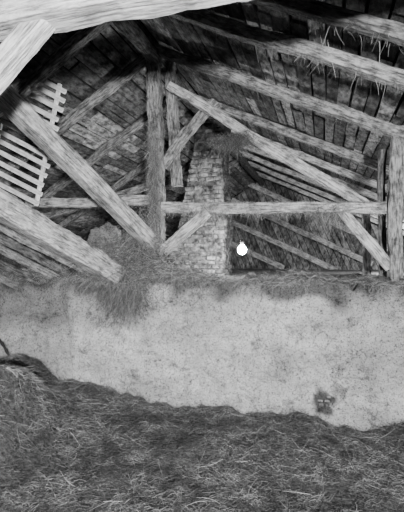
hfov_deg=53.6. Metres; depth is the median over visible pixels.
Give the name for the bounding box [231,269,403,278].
floor
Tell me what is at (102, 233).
mound
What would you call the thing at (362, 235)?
knee brace
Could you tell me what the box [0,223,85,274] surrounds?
plank
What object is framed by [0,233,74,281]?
plank
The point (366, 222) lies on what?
post
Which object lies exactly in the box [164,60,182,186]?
post
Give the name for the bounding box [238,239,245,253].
hanging lamp
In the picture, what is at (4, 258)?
wall
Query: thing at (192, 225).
knee brace
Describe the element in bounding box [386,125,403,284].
post
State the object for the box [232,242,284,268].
brace
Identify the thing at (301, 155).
rafter
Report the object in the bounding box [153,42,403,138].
rafter
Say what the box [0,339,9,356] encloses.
rope
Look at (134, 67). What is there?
rafter
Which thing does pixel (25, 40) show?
knee brace
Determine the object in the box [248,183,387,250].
brace
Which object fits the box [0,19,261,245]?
ceiling
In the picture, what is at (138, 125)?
rafter
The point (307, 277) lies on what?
hay
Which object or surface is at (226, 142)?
clump
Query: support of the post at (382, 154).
on the wall at (123, 363)
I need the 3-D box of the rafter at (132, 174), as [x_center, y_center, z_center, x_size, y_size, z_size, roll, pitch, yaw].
[-1.898,-1.497,8.744,4.220,2.590,0.150,0,0,17]
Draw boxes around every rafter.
[0,21,112,117]
[0,55,145,181]
[0,97,180,233]
[58,133,194,227]
[83,164,189,240]
[122,159,239,238]
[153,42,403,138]
[167,9,403,90]
[195,94,388,174]
[231,130,386,192]
[240,151,403,220]
[242,144,386,201]
[247,0,403,46]
[248,161,403,228]
[256,171,403,235]
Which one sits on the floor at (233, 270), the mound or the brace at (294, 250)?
the brace at (294, 250)
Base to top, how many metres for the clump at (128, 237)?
1.723 m
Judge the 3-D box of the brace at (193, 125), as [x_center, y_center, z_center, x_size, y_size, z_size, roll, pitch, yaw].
[-0.166,-1.688,5.606,0.838,0.985,0.150,0,0,11]
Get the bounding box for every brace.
[0,19,55,94]
[158,207,211,257]
[164,98,219,171]
[231,198,373,265]
[232,220,336,269]
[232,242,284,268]
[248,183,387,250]
[338,213,388,270]
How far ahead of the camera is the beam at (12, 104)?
4.35 m
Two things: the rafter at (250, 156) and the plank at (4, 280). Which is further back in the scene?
the rafter at (250, 156)
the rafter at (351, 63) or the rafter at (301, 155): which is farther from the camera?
the rafter at (301, 155)
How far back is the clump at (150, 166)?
5.34 m
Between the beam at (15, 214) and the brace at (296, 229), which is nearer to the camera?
the beam at (15, 214)
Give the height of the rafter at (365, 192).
3.147 m
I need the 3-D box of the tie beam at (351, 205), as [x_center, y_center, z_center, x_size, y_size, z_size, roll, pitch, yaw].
[0.764,-0.608,5.047,2.857,0.165,0.162,2,1,17]
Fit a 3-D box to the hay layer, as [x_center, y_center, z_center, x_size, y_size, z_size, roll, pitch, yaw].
[-0.672,1.623,1.563,10.800,1.143,7.196,0,0,17]
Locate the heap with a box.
[46,234,214,340]
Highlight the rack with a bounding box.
[0,79,66,205]
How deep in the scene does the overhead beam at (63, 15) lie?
2.02 m
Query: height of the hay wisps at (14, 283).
1.513 m
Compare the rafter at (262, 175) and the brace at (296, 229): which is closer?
the rafter at (262, 175)
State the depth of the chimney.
7.29 m
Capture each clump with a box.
[110,192,180,288]
[136,92,167,242]
[203,129,267,162]
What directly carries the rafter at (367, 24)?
attached to the ridge beam at (129, 29)
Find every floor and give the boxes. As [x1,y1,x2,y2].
[15,414,369,511]
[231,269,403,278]
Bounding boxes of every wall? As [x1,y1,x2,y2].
[0,246,74,273]
[0,269,403,430]
[167,178,403,269]
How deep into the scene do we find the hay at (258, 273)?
8.75 m
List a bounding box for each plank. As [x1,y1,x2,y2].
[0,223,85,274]
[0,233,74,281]
[0,243,57,279]
[0,259,41,285]
[0,274,18,290]
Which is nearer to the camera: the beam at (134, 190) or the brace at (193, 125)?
the brace at (193, 125)
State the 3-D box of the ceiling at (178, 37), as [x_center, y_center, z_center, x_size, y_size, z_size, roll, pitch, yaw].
[2.895,-1.397,5.598,6.654,3.194,17.600,0,0,17]
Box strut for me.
[166,82,368,202]
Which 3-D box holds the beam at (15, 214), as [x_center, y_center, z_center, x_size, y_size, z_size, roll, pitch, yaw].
[-1.729,-0.249,4.418,0.284,1.265,2.195,0,0,37]
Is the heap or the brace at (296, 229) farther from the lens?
the brace at (296, 229)
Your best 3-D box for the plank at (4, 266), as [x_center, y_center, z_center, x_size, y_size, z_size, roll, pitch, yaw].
[-2.606,0.113,5.213,0.064,0.832,1.491,0,0,36]
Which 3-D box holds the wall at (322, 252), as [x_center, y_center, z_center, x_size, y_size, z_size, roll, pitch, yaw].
[3.226,-0.511,14.725,11.240,4.822,0.150,0,0,17]
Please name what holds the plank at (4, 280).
on the wall at (123, 363)
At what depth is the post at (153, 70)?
5.40 m
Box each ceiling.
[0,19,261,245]
[140,0,403,229]
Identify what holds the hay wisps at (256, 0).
hanging from the rafter at (345, 153)
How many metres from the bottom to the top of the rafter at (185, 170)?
2.601 m
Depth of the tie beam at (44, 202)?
5.76 m
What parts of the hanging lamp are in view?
bulb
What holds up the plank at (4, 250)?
on the wall at (123, 363)
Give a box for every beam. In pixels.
[0,0,250,41]
[0,84,159,248]
[0,188,125,284]
[25,195,149,207]
[43,183,148,218]
[112,20,263,185]
[161,202,386,213]
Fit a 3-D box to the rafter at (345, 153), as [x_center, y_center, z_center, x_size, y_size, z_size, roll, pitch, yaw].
[2.957,-1.291,6.206,6.508,3.164,0.153,0,0,17]
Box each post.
[145,42,166,271]
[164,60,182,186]
[361,214,370,280]
[377,149,386,276]
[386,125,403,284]
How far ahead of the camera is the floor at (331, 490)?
3.36 m
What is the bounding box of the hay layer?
[0,350,403,511]
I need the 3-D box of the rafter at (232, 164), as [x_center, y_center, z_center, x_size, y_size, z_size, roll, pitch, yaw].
[-0.901,-1.498,11.997,4.209,2.605,0.149,0,0,17]
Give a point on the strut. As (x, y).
(299, 165)
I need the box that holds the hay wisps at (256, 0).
[153,0,402,191]
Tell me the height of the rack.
2.410 m
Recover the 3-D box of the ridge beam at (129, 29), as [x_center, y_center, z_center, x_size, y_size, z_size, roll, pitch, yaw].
[-0.289,-2.683,6.572,0.165,0.194,17.200,0,0,17]
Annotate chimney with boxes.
[167,116,233,277]
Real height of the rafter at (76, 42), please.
2.600 m
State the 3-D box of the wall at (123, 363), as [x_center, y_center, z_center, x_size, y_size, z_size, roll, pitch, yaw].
[0.414,1.044,5.134,10.890,1.712,0.839,0,0,17]
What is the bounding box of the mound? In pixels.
[86,221,123,254]
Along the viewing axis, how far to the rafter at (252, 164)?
11.64 m

